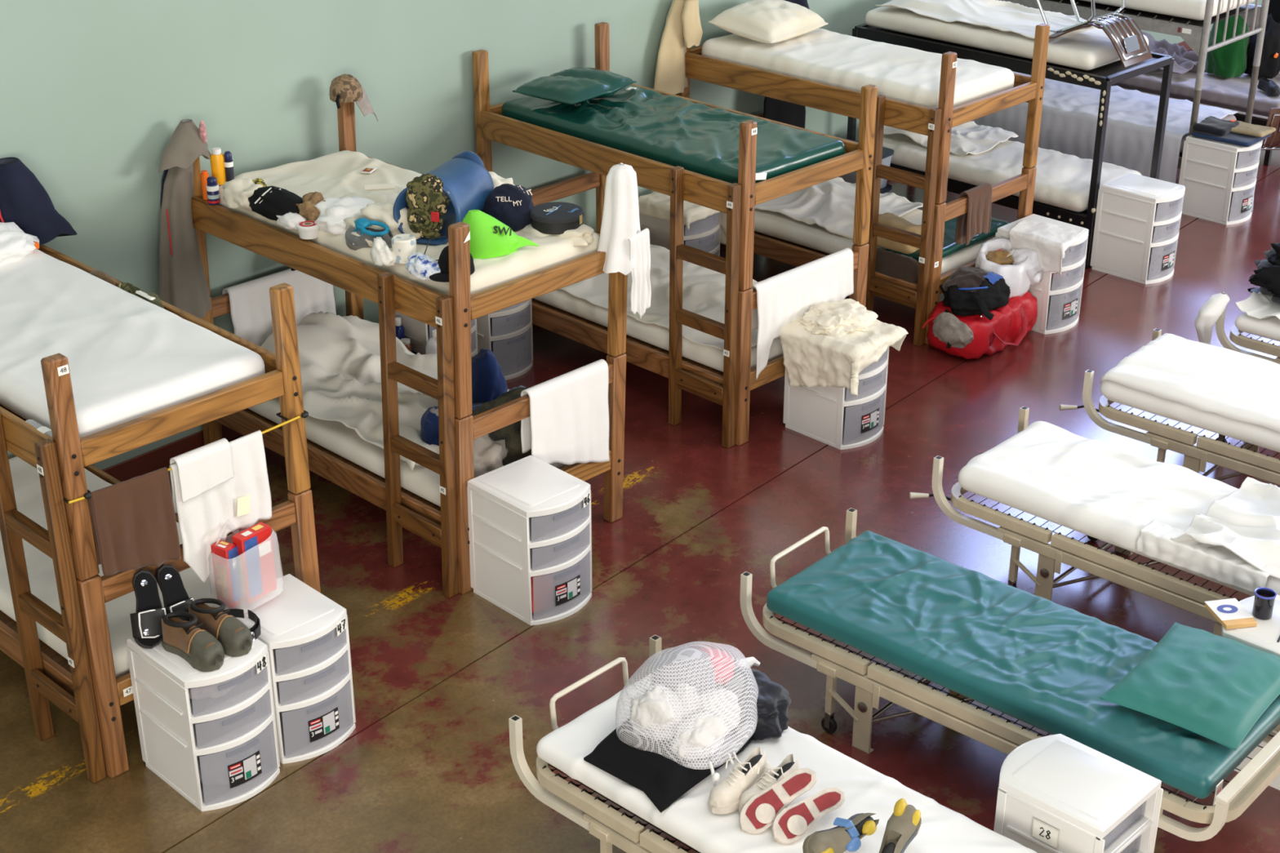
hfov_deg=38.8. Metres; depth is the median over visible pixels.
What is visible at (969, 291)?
backpack
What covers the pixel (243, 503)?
paper slip
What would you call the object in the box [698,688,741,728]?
bundle
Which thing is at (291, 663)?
drawer
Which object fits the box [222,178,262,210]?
crumpled cloth
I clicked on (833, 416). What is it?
drawer unit
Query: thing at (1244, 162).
drawer
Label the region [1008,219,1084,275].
hand towel
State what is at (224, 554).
cereal box
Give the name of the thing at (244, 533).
print
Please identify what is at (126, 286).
cloth
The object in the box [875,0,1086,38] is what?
blanket
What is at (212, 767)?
folded clothes
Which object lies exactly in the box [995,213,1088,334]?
drawer unit
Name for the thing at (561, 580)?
folded clothes
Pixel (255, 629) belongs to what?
belt
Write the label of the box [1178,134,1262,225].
drawer unit
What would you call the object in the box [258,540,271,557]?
print
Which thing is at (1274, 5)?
coat
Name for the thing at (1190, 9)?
mattress
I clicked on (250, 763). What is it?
label
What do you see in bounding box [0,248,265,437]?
mattress
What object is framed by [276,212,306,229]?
sock
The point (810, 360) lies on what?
cloth
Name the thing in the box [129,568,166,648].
sandal
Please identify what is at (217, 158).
bottle
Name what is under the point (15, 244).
sheet
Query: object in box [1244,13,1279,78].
bag
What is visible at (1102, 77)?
bunk
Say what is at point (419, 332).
drawer unit
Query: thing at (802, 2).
jacket
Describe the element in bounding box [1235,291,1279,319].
loose sheet
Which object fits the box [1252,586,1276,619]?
coffee mug
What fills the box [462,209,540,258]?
baseball cap
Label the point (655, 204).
cloth
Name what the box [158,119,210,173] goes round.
hood
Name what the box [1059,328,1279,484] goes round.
frame
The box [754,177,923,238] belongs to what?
loose sheet
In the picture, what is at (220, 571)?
print
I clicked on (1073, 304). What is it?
label
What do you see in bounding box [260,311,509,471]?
sheets
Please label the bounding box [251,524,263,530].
print
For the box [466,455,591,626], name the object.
drawer unit
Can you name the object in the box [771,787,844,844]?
sneaker
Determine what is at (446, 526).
bunk bed
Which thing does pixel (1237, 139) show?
jeans
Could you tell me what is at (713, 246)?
drawer
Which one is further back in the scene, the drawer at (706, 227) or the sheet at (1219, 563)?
the drawer at (706, 227)
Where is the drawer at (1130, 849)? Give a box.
[1120,845,1143,852]
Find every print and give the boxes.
[214,563,229,599]
[232,557,236,569]
[238,556,245,594]
[240,530,252,536]
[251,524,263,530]
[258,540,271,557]
[361,168,373,172]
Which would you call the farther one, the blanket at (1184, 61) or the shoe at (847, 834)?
the blanket at (1184, 61)
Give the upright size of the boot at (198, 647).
0.163 m
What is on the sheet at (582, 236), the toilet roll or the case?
the case
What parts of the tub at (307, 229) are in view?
lid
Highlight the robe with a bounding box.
[653,0,702,94]
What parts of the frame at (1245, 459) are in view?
crank handle, crank rod, corner post, deck frame, corner post, caster leg, leg, hinge plate, rail, deck frame, leg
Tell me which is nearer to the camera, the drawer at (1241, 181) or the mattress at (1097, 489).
the mattress at (1097, 489)
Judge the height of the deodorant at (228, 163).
0.166 m
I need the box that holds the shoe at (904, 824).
[879,798,921,852]
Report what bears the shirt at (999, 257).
in the plastic bag at (1024, 272)
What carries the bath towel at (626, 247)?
hanging from the bunk bed at (446, 526)
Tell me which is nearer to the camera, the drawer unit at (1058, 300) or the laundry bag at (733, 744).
the laundry bag at (733, 744)
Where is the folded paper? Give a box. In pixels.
[135,290,155,300]
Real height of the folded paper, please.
0.017 m
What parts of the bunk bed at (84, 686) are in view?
rail, rail, post, post, rail, rail, rail, rail, rail, post, post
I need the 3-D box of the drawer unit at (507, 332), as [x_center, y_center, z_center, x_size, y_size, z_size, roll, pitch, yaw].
[-0.880,-0.635,10.749,0.458,0.602,0.358,22,33,38]
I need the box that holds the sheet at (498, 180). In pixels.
[488,171,514,188]
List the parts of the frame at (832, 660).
corner post, deck frame, caster leg, corner post, leg, hinge plate, rail, deck frame, head post, head post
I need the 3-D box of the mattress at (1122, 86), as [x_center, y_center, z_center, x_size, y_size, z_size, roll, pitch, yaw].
[4.607,-2.898,15.178,1.947,0.132,0.868,22,33,38]
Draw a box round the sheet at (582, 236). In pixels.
[520,223,594,246]
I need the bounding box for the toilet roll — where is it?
[391,233,417,264]
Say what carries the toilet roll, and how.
on the mattress at (335, 175)
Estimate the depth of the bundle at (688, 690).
6.39 m
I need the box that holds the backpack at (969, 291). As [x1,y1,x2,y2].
[939,266,1010,320]
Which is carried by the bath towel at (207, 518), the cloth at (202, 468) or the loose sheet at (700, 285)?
the cloth at (202, 468)
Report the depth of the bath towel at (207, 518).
7.14 m
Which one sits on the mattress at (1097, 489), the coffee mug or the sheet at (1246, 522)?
the sheet at (1246, 522)
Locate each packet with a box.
[360,166,377,173]
[404,252,441,279]
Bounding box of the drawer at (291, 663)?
[272,632,348,682]
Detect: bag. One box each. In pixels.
[615,641,759,786]
[922,291,1037,359]
[975,238,1044,297]
[1205,14,1249,78]
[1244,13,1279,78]
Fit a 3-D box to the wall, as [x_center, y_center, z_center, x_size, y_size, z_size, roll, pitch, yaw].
[0.860,-4.466,11.925,0.201,6.500,28.000,21,32,36]
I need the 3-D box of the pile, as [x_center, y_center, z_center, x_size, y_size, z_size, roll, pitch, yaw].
[3.912,-0.887,10.319,0.833,0.372,0.776,9,27,18]
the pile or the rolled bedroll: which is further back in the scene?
the pile
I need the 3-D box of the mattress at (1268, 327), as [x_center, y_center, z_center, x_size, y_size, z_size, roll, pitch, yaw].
[4.308,-0.420,9.899,1.954,0.100,0.728,21,33,37]
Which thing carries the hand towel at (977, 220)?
hanging from the bunk bed at (937, 123)
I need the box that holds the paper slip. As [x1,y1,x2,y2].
[236,494,250,516]
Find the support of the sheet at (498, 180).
on the mattress at (335, 175)
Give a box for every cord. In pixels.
[62,409,308,503]
[423,235,448,261]
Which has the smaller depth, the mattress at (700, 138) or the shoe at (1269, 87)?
the mattress at (700, 138)
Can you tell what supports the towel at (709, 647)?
in the laundry bag at (733, 744)
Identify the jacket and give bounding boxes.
[158,119,211,318]
[785,0,809,9]
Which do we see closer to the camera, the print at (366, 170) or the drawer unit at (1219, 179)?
the print at (366, 170)
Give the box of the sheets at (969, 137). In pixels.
[883,120,1018,155]
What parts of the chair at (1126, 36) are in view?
leg, leg, leg, leg, backrest plate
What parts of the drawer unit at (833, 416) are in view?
panel, panel, handle, handle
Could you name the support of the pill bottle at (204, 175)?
on the bunk bed at (446, 526)
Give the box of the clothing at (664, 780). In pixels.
[583,663,791,813]
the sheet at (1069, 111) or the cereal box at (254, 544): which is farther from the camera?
the sheet at (1069, 111)
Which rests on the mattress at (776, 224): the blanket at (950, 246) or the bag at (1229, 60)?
the blanket at (950, 246)
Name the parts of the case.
case lid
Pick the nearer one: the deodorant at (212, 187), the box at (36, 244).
the box at (36, 244)
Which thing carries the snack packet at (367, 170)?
on the mattress at (335, 175)
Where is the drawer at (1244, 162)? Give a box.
[1234,154,1259,173]
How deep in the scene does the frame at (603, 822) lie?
6.47 m
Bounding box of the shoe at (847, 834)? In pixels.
[802,813,879,852]
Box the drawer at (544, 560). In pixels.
[529,536,591,577]
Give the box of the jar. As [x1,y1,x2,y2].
[400,337,411,351]
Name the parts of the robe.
folded leg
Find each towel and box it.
[88,466,181,575]
[168,430,271,583]
[222,268,336,346]
[520,359,609,464]
[596,162,651,318]
[699,647,736,684]
[751,248,853,379]
[955,182,992,245]
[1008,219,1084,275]
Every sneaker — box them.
[707,746,768,814]
[737,754,799,813]
[738,768,817,834]
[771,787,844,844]
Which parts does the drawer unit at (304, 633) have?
panel, lid, lid panel, handle, handle, handle, panel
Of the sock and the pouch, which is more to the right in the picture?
the sock
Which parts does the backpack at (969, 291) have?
brown panel, blue panel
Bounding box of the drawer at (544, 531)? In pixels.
[528,507,590,548]
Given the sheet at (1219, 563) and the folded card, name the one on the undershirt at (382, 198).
the folded card
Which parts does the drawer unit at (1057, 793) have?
tag frame, panel, lid panel, rail, panel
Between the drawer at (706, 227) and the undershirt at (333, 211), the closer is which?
the undershirt at (333, 211)
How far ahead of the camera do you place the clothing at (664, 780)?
6.38 m
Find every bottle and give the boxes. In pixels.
[36,426,52,436]
[200,169,208,199]
[210,146,226,185]
[395,317,404,339]
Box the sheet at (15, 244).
[0,222,39,266]
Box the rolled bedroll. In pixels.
[392,150,493,244]
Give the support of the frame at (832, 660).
on the floor
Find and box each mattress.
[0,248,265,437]
[0,456,217,679]
[217,150,599,296]
[247,397,568,506]
[501,84,844,183]
[533,288,782,372]
[536,673,1036,852]
[701,28,1014,108]
[754,208,995,275]
[766,530,1279,805]
[865,6,1148,70]
[882,133,1142,212]
[958,421,1279,595]
[1081,0,1254,20]
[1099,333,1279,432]
[1100,379,1279,452]
[1111,83,1279,116]
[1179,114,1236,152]
[1235,311,1279,341]
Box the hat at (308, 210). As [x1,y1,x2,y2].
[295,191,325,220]
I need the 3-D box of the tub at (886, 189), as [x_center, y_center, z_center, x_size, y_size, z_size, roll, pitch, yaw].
[1.565,-1.640,13.245,0.470,0.262,0.350,21,33,37]
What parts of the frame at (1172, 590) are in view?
crank handle, crank rod, corner post, deck frame, caster leg, corner post, leg, hinge plate, rail, leg, deck frame, leg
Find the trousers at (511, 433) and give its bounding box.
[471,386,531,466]
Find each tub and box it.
[296,220,319,239]
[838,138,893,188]
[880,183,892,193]
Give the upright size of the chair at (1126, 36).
0.716 m
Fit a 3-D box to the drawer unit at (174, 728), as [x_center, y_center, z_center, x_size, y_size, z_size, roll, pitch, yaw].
[-1.691,1.106,7.111,0.378,0.602,0.488,-23,34,-39]
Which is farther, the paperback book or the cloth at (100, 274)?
the cloth at (100, 274)
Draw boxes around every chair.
[1035,0,1152,67]
[1251,107,1279,210]
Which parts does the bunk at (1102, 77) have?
leg, rail, rail, rail, leg, rail, rail, leg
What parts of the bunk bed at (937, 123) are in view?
post, rail, rail, rail, rail, post, post, rail, rail, rail, rail, post, post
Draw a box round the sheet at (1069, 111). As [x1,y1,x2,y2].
[972,71,1237,183]
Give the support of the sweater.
on the jeans at (1237, 139)
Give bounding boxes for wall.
[0,0,1262,470]
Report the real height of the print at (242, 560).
0.169 m
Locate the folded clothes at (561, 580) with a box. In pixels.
[550,563,580,597]
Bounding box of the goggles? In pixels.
[345,217,393,250]
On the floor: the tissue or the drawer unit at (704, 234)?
the drawer unit at (704, 234)
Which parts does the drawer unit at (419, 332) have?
panel, panel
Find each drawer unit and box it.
[126,636,279,811]
[213,573,355,764]
[395,311,478,356]
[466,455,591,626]
[476,298,533,380]
[639,212,720,256]
[782,346,888,449]
[993,733,1163,852]
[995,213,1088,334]
[1089,173,1185,284]
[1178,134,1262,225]
[1221,595,1279,790]
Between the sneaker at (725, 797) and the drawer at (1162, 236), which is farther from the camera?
the drawer at (1162, 236)
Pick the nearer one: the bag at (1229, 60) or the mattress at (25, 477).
the mattress at (25, 477)
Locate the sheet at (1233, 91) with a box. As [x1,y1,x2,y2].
[1117,68,1279,112]
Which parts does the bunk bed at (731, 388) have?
post, rail, rail, post, post, rail, rail, post, rail, post, rail, rail, rail, post, post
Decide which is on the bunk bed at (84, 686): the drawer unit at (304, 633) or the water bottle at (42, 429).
the water bottle at (42, 429)
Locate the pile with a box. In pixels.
[1247,242,1279,303]
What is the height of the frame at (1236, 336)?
0.588 m
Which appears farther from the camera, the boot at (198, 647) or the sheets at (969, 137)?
the sheets at (969, 137)
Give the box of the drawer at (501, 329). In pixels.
[489,314,531,341]
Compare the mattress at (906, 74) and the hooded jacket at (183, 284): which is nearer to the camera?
the hooded jacket at (183, 284)
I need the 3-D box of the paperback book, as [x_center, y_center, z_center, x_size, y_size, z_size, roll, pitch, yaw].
[2.326,0.737,7.151,0.134,0.022,0.182,-5,26,-10]
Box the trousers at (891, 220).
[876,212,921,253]
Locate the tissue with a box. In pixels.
[369,236,395,266]
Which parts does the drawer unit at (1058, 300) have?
panel, lid panel, lid, panel, handle, handle, handle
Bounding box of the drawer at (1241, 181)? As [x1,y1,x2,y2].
[1231,173,1256,191]
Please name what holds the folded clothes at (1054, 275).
in the drawer unit at (1058, 300)
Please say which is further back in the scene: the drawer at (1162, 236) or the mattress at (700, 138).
the drawer at (1162, 236)
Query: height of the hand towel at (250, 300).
0.440 m
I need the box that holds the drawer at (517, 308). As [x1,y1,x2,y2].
[488,299,531,317]
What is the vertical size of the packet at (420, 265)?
0.093 m
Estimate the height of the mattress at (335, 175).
0.279 m
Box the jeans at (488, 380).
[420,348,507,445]
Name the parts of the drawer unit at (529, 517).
panel, lid, lid panel, handle, handle, handle, panel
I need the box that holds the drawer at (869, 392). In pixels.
[843,377,886,406]
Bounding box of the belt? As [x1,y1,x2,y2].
[223,608,261,643]
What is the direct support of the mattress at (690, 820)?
on the frame at (603, 822)
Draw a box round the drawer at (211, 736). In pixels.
[192,702,274,755]
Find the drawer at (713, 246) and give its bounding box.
[683,238,719,253]
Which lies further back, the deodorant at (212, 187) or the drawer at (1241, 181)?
the drawer at (1241, 181)
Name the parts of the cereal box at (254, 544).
blue panel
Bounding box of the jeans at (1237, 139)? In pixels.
[1191,131,1271,146]
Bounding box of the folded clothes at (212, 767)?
[196,739,258,786]
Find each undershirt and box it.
[314,195,374,235]
[338,191,398,204]
[343,201,426,247]
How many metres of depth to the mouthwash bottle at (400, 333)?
10.12 m
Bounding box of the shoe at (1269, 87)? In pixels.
[1257,76,1279,96]
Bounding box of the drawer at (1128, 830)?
[1102,811,1150,852]
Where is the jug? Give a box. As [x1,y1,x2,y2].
[425,328,436,354]
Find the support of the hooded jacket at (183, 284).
hanging from the bunk bed at (446, 526)
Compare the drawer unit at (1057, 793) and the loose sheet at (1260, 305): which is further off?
the loose sheet at (1260, 305)
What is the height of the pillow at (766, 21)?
0.204 m
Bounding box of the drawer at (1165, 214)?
[1153,204,1182,226]
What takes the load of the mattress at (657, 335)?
on the bunk bed at (731, 388)
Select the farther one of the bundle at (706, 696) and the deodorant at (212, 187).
the deodorant at (212, 187)
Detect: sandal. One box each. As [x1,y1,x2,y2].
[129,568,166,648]
[155,564,194,621]
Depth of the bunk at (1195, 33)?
13.29 m
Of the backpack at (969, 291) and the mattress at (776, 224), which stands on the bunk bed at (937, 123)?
the mattress at (776, 224)
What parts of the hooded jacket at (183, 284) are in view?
red trim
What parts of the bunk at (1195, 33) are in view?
rail, rail, leg, post, leg, post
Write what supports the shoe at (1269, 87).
on the sheet at (1233, 91)
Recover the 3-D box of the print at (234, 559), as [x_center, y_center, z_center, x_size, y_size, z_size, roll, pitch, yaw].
[-1.597,0.539,7.154,0.001,0.048,0.022,14,29,27]
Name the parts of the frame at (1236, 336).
deck frame, rail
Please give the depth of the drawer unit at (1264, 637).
7.07 m
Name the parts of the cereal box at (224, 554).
blue panel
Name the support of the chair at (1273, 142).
on the floor
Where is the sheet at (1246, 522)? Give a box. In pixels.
[1170,476,1279,578]
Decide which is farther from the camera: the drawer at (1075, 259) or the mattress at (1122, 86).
the mattress at (1122, 86)
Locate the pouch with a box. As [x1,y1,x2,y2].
[252,177,266,186]
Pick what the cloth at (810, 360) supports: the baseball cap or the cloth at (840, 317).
the cloth at (840, 317)
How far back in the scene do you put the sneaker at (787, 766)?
6.17 m
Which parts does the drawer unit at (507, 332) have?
panel, panel, handle, handle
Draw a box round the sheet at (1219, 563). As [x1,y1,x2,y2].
[1136,520,1277,593]
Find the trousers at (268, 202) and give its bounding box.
[248,185,302,221]
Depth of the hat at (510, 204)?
8.48 m
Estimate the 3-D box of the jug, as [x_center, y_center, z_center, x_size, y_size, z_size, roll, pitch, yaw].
[-1.099,-0.426,9.938,0.152,0.217,0.099,-5,26,-10]
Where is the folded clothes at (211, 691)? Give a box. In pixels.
[188,673,244,699]
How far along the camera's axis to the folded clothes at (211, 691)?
6.90 m
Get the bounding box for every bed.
[0,244,320,783]
[191,73,627,598]
[472,22,877,448]
[676,22,1049,346]
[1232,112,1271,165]
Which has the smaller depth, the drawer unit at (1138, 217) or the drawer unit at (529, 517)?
the drawer unit at (529, 517)
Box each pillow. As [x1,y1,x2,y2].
[0,156,77,244]
[512,66,636,104]
[708,0,828,43]
[1099,622,1279,751]
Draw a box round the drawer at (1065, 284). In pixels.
[1048,274,1083,295]
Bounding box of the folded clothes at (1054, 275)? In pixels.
[1051,271,1067,279]
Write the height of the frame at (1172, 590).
0.588 m
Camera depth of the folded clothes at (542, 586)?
8.24 m
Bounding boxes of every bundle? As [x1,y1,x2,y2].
[629,684,684,741]
[671,711,728,759]
[673,682,700,718]
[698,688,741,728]
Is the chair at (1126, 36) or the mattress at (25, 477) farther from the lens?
the chair at (1126, 36)
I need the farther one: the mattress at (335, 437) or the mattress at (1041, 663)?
the mattress at (335, 437)
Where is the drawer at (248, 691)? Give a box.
[189,669,271,724]
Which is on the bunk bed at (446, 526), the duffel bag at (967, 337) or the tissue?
the tissue
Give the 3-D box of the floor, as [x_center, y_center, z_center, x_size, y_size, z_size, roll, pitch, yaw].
[5.535,0.520,9.265,16.000,0.200,28.000,23,34,39]
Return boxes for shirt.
[473,434,507,478]
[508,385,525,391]
[649,646,717,694]
[875,248,919,282]
[985,249,1014,265]
[1231,120,1275,137]
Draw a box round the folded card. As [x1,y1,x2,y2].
[364,182,395,191]
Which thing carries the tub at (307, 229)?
on the mattress at (335, 175)
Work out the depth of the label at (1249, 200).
13.22 m
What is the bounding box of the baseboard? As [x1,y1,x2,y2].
[102,24,1249,481]
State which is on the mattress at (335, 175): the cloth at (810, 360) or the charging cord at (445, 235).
the charging cord at (445, 235)
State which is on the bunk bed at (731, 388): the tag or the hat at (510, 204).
the tag
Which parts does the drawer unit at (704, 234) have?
panel, handle, panel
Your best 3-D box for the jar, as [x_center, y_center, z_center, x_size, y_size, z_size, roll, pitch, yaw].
[-1.306,-0.442,10.118,0.064,0.091,0.064,23,34,39]
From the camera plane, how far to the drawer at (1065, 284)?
11.32 m
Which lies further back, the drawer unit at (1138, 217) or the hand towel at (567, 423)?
the drawer unit at (1138, 217)
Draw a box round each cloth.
[89,270,115,285]
[116,282,144,299]
[144,291,164,308]
[169,438,234,502]
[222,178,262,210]
[638,191,726,244]
[778,317,908,397]
[799,298,878,337]
[1194,292,1230,344]
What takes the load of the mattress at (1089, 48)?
on the bunk at (1102, 77)
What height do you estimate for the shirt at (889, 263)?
0.163 m
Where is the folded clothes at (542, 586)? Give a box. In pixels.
[530,573,554,613]
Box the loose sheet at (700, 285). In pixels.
[560,244,758,350]
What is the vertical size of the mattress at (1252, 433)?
0.152 m
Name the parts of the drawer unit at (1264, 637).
lid, lid panel, panel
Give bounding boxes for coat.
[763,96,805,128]
[1267,0,1279,22]
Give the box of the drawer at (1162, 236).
[1150,226,1178,247]
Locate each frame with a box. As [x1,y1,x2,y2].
[508,635,700,852]
[740,507,1279,841]
[909,406,1252,636]
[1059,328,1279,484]
[1215,305,1279,364]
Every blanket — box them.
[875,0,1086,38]
[885,217,1008,262]
[1141,31,1205,74]
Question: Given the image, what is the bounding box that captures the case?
[529,201,583,235]
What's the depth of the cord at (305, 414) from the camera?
7.23 m
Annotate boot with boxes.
[161,611,224,671]
[188,598,253,657]
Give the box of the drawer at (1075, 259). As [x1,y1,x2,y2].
[1051,248,1085,273]
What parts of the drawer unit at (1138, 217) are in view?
panel, lid, lid panel, panel, handle, handle, handle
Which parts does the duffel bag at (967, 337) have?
trim, carry handle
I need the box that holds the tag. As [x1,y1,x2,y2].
[755,172,766,179]
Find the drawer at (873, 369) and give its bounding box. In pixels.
[857,356,888,380]
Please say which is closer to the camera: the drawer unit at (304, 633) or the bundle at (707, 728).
the bundle at (707, 728)
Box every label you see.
[243,754,257,780]
[322,711,335,734]
[870,410,877,427]
[1070,299,1076,315]
[1168,252,1173,266]
[1246,196,1252,209]
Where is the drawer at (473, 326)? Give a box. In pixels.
[427,323,476,339]
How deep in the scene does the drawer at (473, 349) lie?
10.37 m
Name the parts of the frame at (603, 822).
corner post, deck frame, caster leg, rail, corner post, deck frame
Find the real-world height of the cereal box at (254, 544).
0.291 m
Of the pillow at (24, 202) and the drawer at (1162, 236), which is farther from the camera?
the drawer at (1162, 236)
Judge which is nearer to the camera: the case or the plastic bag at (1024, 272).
the case
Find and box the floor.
[0,26,1279,852]
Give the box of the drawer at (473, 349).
[471,346,477,356]
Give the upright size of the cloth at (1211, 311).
0.310 m
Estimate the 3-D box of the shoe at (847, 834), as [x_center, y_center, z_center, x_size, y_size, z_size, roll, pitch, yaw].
[0.660,1.343,5.903,0.288,0.124,0.130,-17,30,-31]
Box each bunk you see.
[846,22,1173,269]
[998,0,1269,168]
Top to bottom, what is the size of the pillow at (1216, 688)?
0.110 m
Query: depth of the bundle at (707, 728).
6.30 m
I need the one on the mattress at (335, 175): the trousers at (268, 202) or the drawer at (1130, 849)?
the trousers at (268, 202)
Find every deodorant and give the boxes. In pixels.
[205,176,220,204]
[223,151,234,182]
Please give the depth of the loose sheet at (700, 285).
10.60 m
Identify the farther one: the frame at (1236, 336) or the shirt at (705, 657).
the frame at (1236, 336)
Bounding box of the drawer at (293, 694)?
[276,662,351,712]
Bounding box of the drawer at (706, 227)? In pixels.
[683,218,719,240]
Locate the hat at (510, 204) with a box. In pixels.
[482,183,533,231]
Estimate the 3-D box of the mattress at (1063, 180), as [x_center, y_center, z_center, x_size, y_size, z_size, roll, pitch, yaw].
[2.565,-1.907,13.085,1.953,0.147,0.836,23,34,39]
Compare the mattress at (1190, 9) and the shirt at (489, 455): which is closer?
the shirt at (489, 455)
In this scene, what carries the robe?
hanging from the bunk bed at (937, 123)
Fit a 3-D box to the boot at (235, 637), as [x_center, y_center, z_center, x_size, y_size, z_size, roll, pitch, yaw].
[-1.614,0.753,6.957,0.311,0.163,0.125,16,30,29]
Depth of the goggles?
8.32 m
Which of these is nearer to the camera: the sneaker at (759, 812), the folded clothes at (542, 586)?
the sneaker at (759, 812)
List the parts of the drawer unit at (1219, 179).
panel, lid, panel, handle, handle, handle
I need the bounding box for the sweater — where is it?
[1192,115,1239,136]
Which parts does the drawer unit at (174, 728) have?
panel, lid, lid panel, handle, handle, handle, panel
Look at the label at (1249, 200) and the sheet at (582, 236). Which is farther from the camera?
the label at (1249, 200)
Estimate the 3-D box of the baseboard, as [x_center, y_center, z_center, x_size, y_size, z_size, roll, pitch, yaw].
[0.941,-1.556,13.239,0.013,0.114,28.000,21,32,36]
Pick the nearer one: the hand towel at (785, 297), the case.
the case
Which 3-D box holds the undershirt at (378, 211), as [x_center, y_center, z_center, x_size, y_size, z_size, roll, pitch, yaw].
[-1.189,-0.968,8.466,0.360,0.186,0.430,-10,27,-20]
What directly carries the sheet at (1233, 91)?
on the mattress at (1122, 86)
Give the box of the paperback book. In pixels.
[1204,598,1257,629]
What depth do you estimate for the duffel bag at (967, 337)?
10.93 m
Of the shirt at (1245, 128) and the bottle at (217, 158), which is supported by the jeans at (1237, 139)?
the shirt at (1245, 128)
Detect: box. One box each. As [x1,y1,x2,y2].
[32,240,39,249]
[210,539,243,608]
[231,522,276,604]
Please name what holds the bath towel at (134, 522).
hanging from the cord at (305, 414)
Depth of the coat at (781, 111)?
12.58 m
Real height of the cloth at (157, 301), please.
0.096 m

